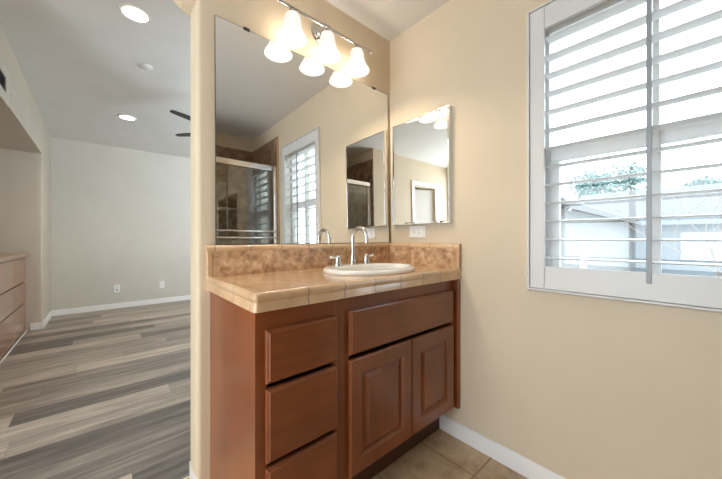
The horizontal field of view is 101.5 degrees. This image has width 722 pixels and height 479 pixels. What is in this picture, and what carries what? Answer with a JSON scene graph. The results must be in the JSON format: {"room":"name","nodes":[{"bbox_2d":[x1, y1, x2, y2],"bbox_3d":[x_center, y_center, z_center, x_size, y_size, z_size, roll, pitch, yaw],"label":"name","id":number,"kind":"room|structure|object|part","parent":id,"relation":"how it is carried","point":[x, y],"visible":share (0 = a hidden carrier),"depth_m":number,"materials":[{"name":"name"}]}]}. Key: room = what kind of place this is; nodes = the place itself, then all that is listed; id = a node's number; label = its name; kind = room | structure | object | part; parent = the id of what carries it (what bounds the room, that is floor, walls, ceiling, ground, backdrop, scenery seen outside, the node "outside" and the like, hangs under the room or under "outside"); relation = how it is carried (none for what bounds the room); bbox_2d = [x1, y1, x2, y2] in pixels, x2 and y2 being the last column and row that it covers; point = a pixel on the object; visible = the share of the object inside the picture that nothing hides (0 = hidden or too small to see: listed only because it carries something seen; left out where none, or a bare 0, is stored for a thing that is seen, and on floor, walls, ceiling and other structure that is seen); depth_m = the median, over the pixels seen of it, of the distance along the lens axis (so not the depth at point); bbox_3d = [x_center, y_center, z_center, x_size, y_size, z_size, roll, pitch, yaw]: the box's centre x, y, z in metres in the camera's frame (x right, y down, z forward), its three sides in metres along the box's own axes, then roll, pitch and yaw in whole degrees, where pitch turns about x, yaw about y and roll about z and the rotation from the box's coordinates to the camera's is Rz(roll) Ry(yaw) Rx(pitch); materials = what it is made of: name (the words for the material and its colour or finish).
{"room":"bathroom","nodes":[
{"label":"bathroom","id":0,"kind":"room"},
{"bbox_2d":[0,148,35,330],"bbox_3d":[-4.280,0.008,3.416,0.710,2.222,0.051,0,0,-41],"label":"wall","id":1,"kind":"structure","parent":0,"point":[17,168],"depth_m":3.55,"materials":[{"name":"beige paint"}]},
{"bbox_2d":[0,100,38,152],"bbox_3d":[-3.380,-1.078,2.410,0.739,0.050,2.650,0,0,-41],"label":"ceiling","id":2,"kind":"structure","parent":0,"point":[12,136],"depth_m":3.02,"materials":[{"name":"beige paint"}]},
{"bbox_2d":[0,23,49,322],"bbox_3d":[-3.388,-0.331,2.914,0.130,2.900,3.420,0,0,-41],"label":"wall","id":3,"kind":"structure","parent":0,"point":[42,160],"depth_m":3.64,"materials":[{"name":"beige paint"}]},
{"bbox_2d":[0,57,13,106],"bbox_3d":[-2.614,-1.171,2.157,0.036,0.280,0.461,0,0,-41],"label":"air vent","id":4,"kind":"object","parent":3,"relation":"in","point":[4,73],"visible":1,"depth_m":2.22,"materials":[{"name":"white metal"}]},
{"bbox_3d":[-2.621,-1.171,2.144,0.010,0.280,0.450,0,0,-41],"label":"grille frame","id":5,"kind":"part","parent":4,"relation":"part of","materials":[{"name":"beige paint"}]},
{"bbox_2d":[0,330,27,363],"bbox_3d":[-3.188,1.112,2.590,0.013,0.014,2.628,0,0,-41],"label":"trim","id":6,"kind":"structure","parent":3,"relation":"attached to","point":[22,335],"depth_m":3.01,"materials":[{"name":"white paint"}]},
{"bbox_2d":[30,311,51,329],"bbox_3d":[-4.236,1.077,3.915,0.114,0.083,0.770,0,0,-41],"label":"baseboard","id":7,"kind":"structure","parent":3,"relation":"attached to","point":[40,325],"depth_m":3.65,"materials":[{"name":"white paint"}]},
{"bbox_2d":[0,0,190,158],"bbox_3d":[-1.551,-1.612,3.753,5.500,0.292,4.578,0,0,-41],"label":"ceiling","id":8,"kind":"structure","parent":0,"point":[79,61],"depth_m":2.72,"materials":[{"name":"white paint"}]},
{"bbox_2d":[117,114,136,120],"bbox_3d":[-2.939,-1.520,3.712,0.196,0.009,0.196,0,0,-41],"label":"recessed light","id":9,"kind":"object","parent":8,"relation":"in","point":[122,116],"visible":1,"depth_m":3.69,"materials":[{"name":"white paint"}]},
{"bbox_2d":[118,3,151,23],"bbox_3d":[-1.617,-1.607,2.113,0.196,0.009,0.196,0,0,-41],"label":"recessed light","id":10,"kind":"object","parent":8,"relation":"in","point":[135,13],"visible":1,"depth_m":2.10,"materials":[{"name":"white paint"}]},
{"bbox_2d":[140,63,152,70],"bbox_3d":[-1.978,-1.575,2.717,0.100,0.016,0.100,0,0,-41],"label":"smoke detector","id":11,"kind":"object","parent":8,"relation":"attached to","point":[147,67],"visible":1,"depth_m":2.71,"materials":[{"name":"white paint"}]},
{"bbox_2d":[170,110,190,136],"bbox_3d":[-1.389,-1.315,3.138,1.153,0.538,1.130,0,0,-41],"label":"ceiling fan","id":12,"kind":"object","parent":8,"relation":"hanging from","point":[177,113],"visible":0.07,"depth_m":2.75,"materials":[{"name":"grey metal"}]},
{"bbox_3d":[-1.574,-1.131,2.847,0.072,0.019,0.525,0,0,25],"label":"blade","id":13,"kind":"part","parent":12,"relation":"part of","materials":[{"name":"grey metal"}]},
{"bbox_3d":[-1.767,-1.131,3.200,0.525,0.019,0.072,0,0,7],"label":"blade","id":14,"kind":"part","parent":12,"relation":"part of","materials":[{"name":"grey metal"}]},
{"bbox_2d":[50,137,190,310],"bbox_3d":[-3.280,-0.331,5.348,6.000,2.900,0.100,0,0,-41],"label":"wall","id":15,"kind":"structure","parent":0,"point":[119,216],"depth_m":4.70,"materials":[{"name":"beige paint"}]},
{"bbox_2d":[114,285,119,292],"bbox_3d":[-3.909,0.802,4.726,0.074,0.120,0.008,0,0,-41],"label":"electrical outlet","id":16,"kind":"object","parent":15,"relation":"attached to","point":[116,287],"visible":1,"depth_m":4.72,"materials":[{"name":"white plastic"}]},
{"bbox_2d":[52,295,190,315],"bbox_3d":[-2.722,1.077,5.761,4.596,0.083,0.013,0,0,-41],"label":"baseboard","id":17,"kind":"structure","parent":15,"relation":"attached to","point":[187,297],"depth_m":4.72,"materials":[{"name":"white paint"}]},
{"bbox_2d":[159,281,164,287],"bbox_3d":[-3.456,0.799,5.123,0.074,0.120,0.008,0,0,-41],"label":"electrical outlet","id":18,"kind":"object","parent":15,"relation":"attached to","point":[161,283],"visible":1,"depth_m":5.12,"materials":[{"name":"white plastic"}]},
{"bbox_2d":[0,300,527,478],"bbox_3d":[-0.872,1.144,2.599,6.000,0.050,7.210,0,0,-41],"label":"floor","id":19,"kind":"structure","parent":0,"point":[102,394],"depth_m":1.95,"materials":[{"name":"grey wood"}]},
{"bbox_2d":[0,252,29,358],"bbox_3d":[-3.415,0.643,2.391,0.659,0.951,2.628,0,0,-41],"label":"dresser","id":20,"kind":"object","parent":19,"relation":"on","point":[12,265],"visible":1,"depth_m":3.04,"materials":[{"name":"brown wood"}]},
{"bbox_3d":[-3.427,0.367,2.837,0.020,0.282,0.643,0,0,-41],"label":"drawer","id":21,"kind":"part","parent":20,"relation":"part of","materials":[{"name":"brown wood"}]},
{"bbox_3d":[-3.427,0.641,2.837,0.020,0.240,0.643,0,0,-41],"label":"drawer","id":22,"kind":"part","parent":20,"relation":"part of","materials":[{"name":"brown wood"}]},
{"bbox_3d":[-3.427,0.934,2.837,0.020,0.320,0.643,0,0,-41],"label":"drawer","id":23,"kind":"part","parent":20,"relation":"part of","materials":[{"name":"brown wood"}]},
{"bbox_3d":[-3.857,0.934,3.328,0.020,0.320,0.633,0,0,-41],"label":"drawer","id":24,"kind":"part","parent":20,"relation":"part of","materials":[{"name":"brown wood"}]},
{"bbox_3d":[-3.857,0.641,3.328,0.020,0.240,0.633,0,0,-41],"label":"drawer","id":25,"kind":"part","parent":20,"relation":"part of","materials":[{"name":"brown wood"}]},
{"bbox_3d":[-3.857,0.367,3.328,0.020,0.282,0.633,0,0,-41],"label":"drawer","id":26,"kind":"part","parent":20,"relation":"part of","materials":[{"name":"brown wood"}]},
{"bbox_2d":[210,279,459,478],"bbox_3d":[-0.054,0.672,1.473,1.149,0.893,0.540,0,0,-41],"label":"vanity cabinet","id":27,"kind":"object","parent":19,"relation":"on","point":[342,388],"visible":0.91,"depth_m":1.15,"materials":[{"name":"brown wood"}]},
{"bbox_3d":[-0.496,0.672,1.120,0.018,0.893,0.489,0,0,-41],"label":"panel","id":28,"kind":"part","parent":27,"relation":"part of","materials":[{"name":"brown wood"}]},
{"bbox_3d":[-0.066,0.940,1.486,1.112,0.016,0.474,0,0,-41],"label":"panel","id":29,"kind":"part","parent":27,"relation":"part of","materials":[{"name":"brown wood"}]},
{"bbox_3d":[-0.194,0.374,1.018,0.276,0.169,0.020,0,0,-41],"label":"drawer","id":30,"kind":"part","parent":27,"relation":"part of","materials":[{"name":"brown wood"}]},
{"bbox_3d":[-0.194,0.593,1.018,0.276,0.234,0.020,0,0,-41],"label":"drawer","id":31,"kind":"part","parent":27,"relation":"part of","materials":[{"name":"brown wood"}]},
{"bbox_3d":[-0.194,0.830,1.018,0.276,0.207,0.020,0,0,-41],"label":"drawer","id":32,"kind":"part","parent":27,"relation":"part of","materials":[{"name":"brown wood"}]},
{"bbox_3d":[-0.228,0.633,1.672,1.112,0.629,0.010,0,0,-41],"label":"panel","id":33,"kind":"part","parent":27,"relation":"part of","materials":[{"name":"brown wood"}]},
{"bbox_2d":[205,243,461,313],"bbox_3d":[-0.058,0.127,1.464,1.168,0.196,0.548,0,0,-41],"label":"countertop","id":34,"kind":"structure","parent":27,"relation":"on","point":[257,278],"depth_m":1.35,"materials":[{"name":"beige tile"}]},
{"bbox_3d":[-0.660,0.112,1.283,0.024,0.109,0.027,0,0,-41],"label":"splash trim","id":35,"kind":"part","parent":34,"relation":"part of","materials":[{"name":"beige tile"}]},
{"bbox_2d":[330,226,372,265],"bbox_3d":[-0.011,0.038,1.622,0.315,0.214,0.150,0,0,-41],"label":"faucet","id":36,"kind":"object","parent":34,"relation":"on","point":[337,258],"visible":1,"depth_m":1.65,"materials":[{"name":"silver metal"}]},
{"bbox_3d":[-0.124,0.117,1.593,0.046,0.054,0.046,0,0,-41],"label":"handle","id":37,"kind":"part","parent":36,"relation":"part of","materials":[{"name":"silver metal"}]},
{"bbox_3d":[-0.046,0.120,1.662,0.044,0.050,0.044,0,0,-41],"label":"spout","id":38,"kind":"part","parent":36,"relation":"part of","materials":[{"name":"silver metal"}]},
{"bbox_3d":[-0.008,0.015,1.618,0.022,0.169,0.136,0,0,-41],"label":"spout","id":39,"kind":"part","parent":36,"relation":"part of","materials":[{"name":"silver metal"}]},
{"bbox_3d":[0.032,0.117,1.730,0.046,0.054,0.046,0,0,-41],"label":"handle","id":40,"kind":"part","parent":36,"relation":"part of","materials":[{"name":"silver metal"}]},
{"bbox_2d":[323,263,414,275],"bbox_3d":[0.051,0.216,1.554,0.536,0.142,0.416,0,0,-41],"label":"sink","id":41,"kind":"object","parent":34,"relation":"in","point":[359,269],"visible":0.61,"depth_m":1.47,"materials":[{"name":"white ceramic"}]},
{"bbox_3d":[0.542,0.112,1.645,0.027,0.109,0.026,0,0,-41],"label":"splash trim","id":42,"kind":"part","parent":34,"relation":"part of","materials":[{"name":"beige tile"}]},
{"bbox_3d":[0.093,0.704,1.270,0.372,0.458,0.020,0,0,-41],"label":"door","id":43,"kind":"part","parent":27,"relation":"part of","materials":[{"name":"brown wood"}]},
{"bbox_3d":[0.095,0.704,1.269,0.230,0.316,0.016,0,0,-41],"label":"raised panel","id":44,"kind":"part","parent":27,"relation":"part of","materials":[{"name":"brown wood"}]},
{"bbox_3d":[0.359,0.588,1.859,0.018,0.723,0.474,0,0,-41],"label":"panel","id":45,"kind":"part","parent":27,"relation":"part of","materials":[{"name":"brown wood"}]},
{"bbox_3d":[0.373,0.704,1.514,0.360,0.458,0.020,0,0,-41],"label":"door","id":46,"kind":"part","parent":27,"relation":"part of","materials":[{"name":"brown wood"}]},
{"bbox_3d":[0.374,0.704,1.513,0.218,0.316,0.016,0,0,-41],"label":"raised panel","id":47,"kind":"part","parent":27,"relation":"part of","materials":[{"name":"brown wood"}]},
{"bbox_2d":[173,0,389,478],"bbox_3d":[-1.091,-0.331,1.019,3.589,2.900,0.142,0,0,-41],"label":"wall","id":48,"kind":"structure","parent":0,"point":[264,18],"depth_m":1.31,"materials":[{"name":"beige paint"}]},
{"bbox_2d":[189,461,197,478],"bbox_3d":[-0.712,1.077,1.351,0.102,0.083,0.142,0,0,-41],"label":"baseboard","id":49,"kind":"structure","parent":48,"relation":"attached to","point":[191,472],"depth_m":1.34,"materials":[{"name":"white paint"}]},
{"bbox_2d":[214,15,388,244],"bbox_3d":[-0.229,-0.484,1.666,1.104,1.026,0.020,0,0,-41],"label":"wall mirror","id":50,"kind":"object","parent":48,"relation":"attached to","point":[301,143],"visible":1,"depth_m":1.55,"materials":[{"name":"white mirror"}]},
{"bbox_2d":[213,247,389,276],"bbox_3d":[-0.231,0.112,1.660,1.118,0.110,0.025,0,0,-41],"label":"backsplash","id":51,"kind":"structure","parent":48,"relation":"attached to","point":[225,263],"depth_m":1.50,"materials":[{"name":"brown tile"}]},
{"bbox_2d":[275,0,372,77],"bbox_3d":[-0.186,-1.107,1.611,0.672,0.229,0.159,0,0,-41],"label":"vanity light","id":52,"kind":"object","parent":48,"relation":"attached to","point":[291,34],"visible":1,"depth_m":1.58,"materials":[{"name":"white glass"}]},
{"bbox_3d":[-0.341,-1.056,1.469,0.149,0.125,0.149,0,0,-41],"label":"lamp shade","id":53,"kind":"part","parent":52,"relation":"part of","materials":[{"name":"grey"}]},
{"bbox_3d":[-0.218,-1.160,1.667,0.124,0.124,0.034,0,0,-41],"label":"plate","id":54,"kind":"part","parent":52,"relation":"part of","materials":[{"name":"silver metal"}]},
{"bbox_3d":[-0.183,-1.056,1.608,0.149,0.125,0.149,0,0,-41],"label":"lamp shade","id":55,"kind":"part","parent":52,"relation":"part of","materials":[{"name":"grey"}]},
{"bbox_3d":[-0.024,-1.056,1.746,0.149,0.125,0.149,0,0,-41],"label":"lamp shade","id":56,"kind":"part","parent":52,"relation":"part of","materials":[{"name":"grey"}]},
{"bbox_2d":[326,0,449,40],"bbox_3d":[-0.324,-1.413,0.037,3.450,0.080,2.632,0,0,-41],"label":"ceiling","id":57,"kind":"structure","parent":0,"point":[389,19],"depth_m":1.79,"materials":[{"name":"white paint"}]},
{"bbox_2d":[390,0,721,478],"bbox_3d":[1.110,-0.127,1.124,0.140,2.492,2.600,0,0,-41],"label":"wall","id":58,"kind":"structure","parent":0,"point":[578,387],"depth_m":1.41,"materials":[{"name":"beige paint"}]},
{"bbox_2d":[410,226,424,237],"bbox_3d":[0.356,-0.043,1.873,0.008,0.074,0.120,0,0,-41],"label":"electrical outlet","id":59,"kind":"object","parent":58,"relation":"attached to","point":[415,231],"visible":1,"depth_m":1.87,"materials":[{"name":"white plastic"}]},
{"bbox_2d":[392,105,451,224],"bbox_3d":[0.367,-0.424,1.846,0.026,0.670,0.438,0,0,-41],"label":"medicine cabinet","id":60,"kind":"object","parent":58,"relation":"attached to","point":[421,145],"visible":1,"depth_m":1.82,"materials":[{"name":"silver mirror"}]},
{"bbox_2d":[439,415,565,478],"bbox_3d":[0.905,1.077,1.241,0.013,0.083,1.335,0,0,-41],"label":"baseboard","id":61,"kind":"structure","parent":58,"relation":"attached to","point":[522,465],"depth_m":1.49,"materials":[{"name":"white paint"}]},
{"bbox_2d":[545,0,721,272],"bbox_3d":[1.111,-0.389,1.176,0.060,1.215,0.675,0,0,-41],"label":"window","id":62,"kind":"structure","parent":58,"relation":"in","point":[713,127],"depth_m":1.23,"materials":[{"name":"white paint"}]},
{"bbox_3d":[1.019,-0.086,1.274,0.024,0.550,0.345,0,0,-41],"label":"sash","id":63,"kind":"part","parent":62,"relation":"part of","materials":[{"name":"white paint"}]},
{"bbox_3d":[1.111,-0.389,1.176,0.060,1.215,0.675,0,0,-41],"label":"frame","id":64,"kind":"part","parent":62,"relation":"part of","materials":[{"name":"white paint"}]},
{"bbox_3d":[1.019,-0.394,1.274,0.030,0.066,0.345,0,0,-41],"label":"meeting rail","id":65,"kind":"part","parent":62,"relation":"part of","materials":[{"name":"white paint"}]},
{"bbox_2d":[527,0,721,312],"bbox_3d":[1.045,-0.407,1.120,0.084,1.292,0.743,0,0,-41],"label":"window shutter","id":66,"kind":"object","parent":62,"relation":"attached to","point":[693,292],"visible":1,"depth_m":1.16,"materials":[{"name":"white paint"}]},
{"bbox_3d":[1.027,-0.990,1.099,0.018,0.098,0.606,0,0,-41],"label":"rail","id":67,"kind":"part","parent":66,"relation":"part of","materials":[{"name":"white paint"}]},
{"bbox_3d":[1.027,0.175,1.099,0.018,0.100,0.606,0,0,-41],"label":"rail","id":68,"kind":"part","parent":66,"relation":"part of","materials":[{"name":"white paint"}]},
{"bbox_3d":[1.045,-0.373,1.069,0.012,1.075,0.015,0,0,-41],"label":"tilt rod","id":69,"kind":"part","parent":66,"relation":"part of","materials":[{"name":"white wood"}]},
{"bbox_3d":[1.228,-0.086,1.036,0.024,0.550,0.251,0,0,-41],"label":"sash","id":70,"kind":"part","parent":62,"relation":"part of","materials":[{"name":"white paint"}]},
{"bbox_3d":[1.228,-0.394,1.036,0.030,0.066,0.251,0,0,-41],"label":"meeting rail","id":71,"kind":"part","parent":62,"relation":"part of","materials":[{"name":"white paint"}]},
{"label":"outside","id":72,"kind":"structure","parent":0,"visible":0},
{"bbox_3d":[15.360,4.069,15.331,39.700,0.100,50.000,0,0,-41],"label":"ground","id":73,"kind":"structure","parent":72,"visible":0},
{"bbox_2d":[568,170,615,198],"bbox_3d":[18.766,-0.734,23.950,2.784,9.521,2.902,0,0,-41],"label":"leafy tree","id":74,"kind":"object","parent":73,"relation":"on","point":[596,187],"visible":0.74,"depth_m":23.52,"materials":[{"name":"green plant"}]},
{"bbox_2d":[599,159,645,192],"bbox_3d":[22.430,-1.240,24.985,4.085,10.532,4.091,0,0,-41],"label":"leafy tree","id":75,"kind":"object","parent":73,"relation":"on","point":[624,184],"visible":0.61,"depth_m":24.55,"materials":[{"name":"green plant"}]},
{"bbox_2d":[561,183,721,276],"bbox_3d":[11.126,0.719,11.324,17.750,6.600,16.350,0,0,-41],"label":"house","id":76,"kind":"structure","parent":73,"relation":"on","point":[634,207],"depth_m":12.13,"materials":[{"name":"paint"}]},
{"bbox_3d":[13.869,0.319,11.932,0.018,0.920,1.070,0,0,-41],"label":"pane","id":77,"kind":"part","parent":76,"relation":"part of","materials":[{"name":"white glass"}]},
{"bbox_2d":[607,178,721,276],"bbox_3d":[4.225,1.559,3.515,1.778,4.926,1.667,0,0,27],"label":"bare tree","id":78,"kind":"object","parent":73,"relation":"on","point":[718,274],"visible":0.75,"depth_m":3.46,"materials":[{"name":"grey plant"}]},
{"bbox_2d":[680,175,721,185],"bbox_3d":[27.817,-0.515,23.972,2.654,9.083,2.733,0,0,-41],"label":"leafy tree","id":79,"kind":"object","parent":73,"relation":"on","point":[697,181],"visible":0.25,"depth_m":23.48,"materials":[{"name":"green plant"}]}
]}

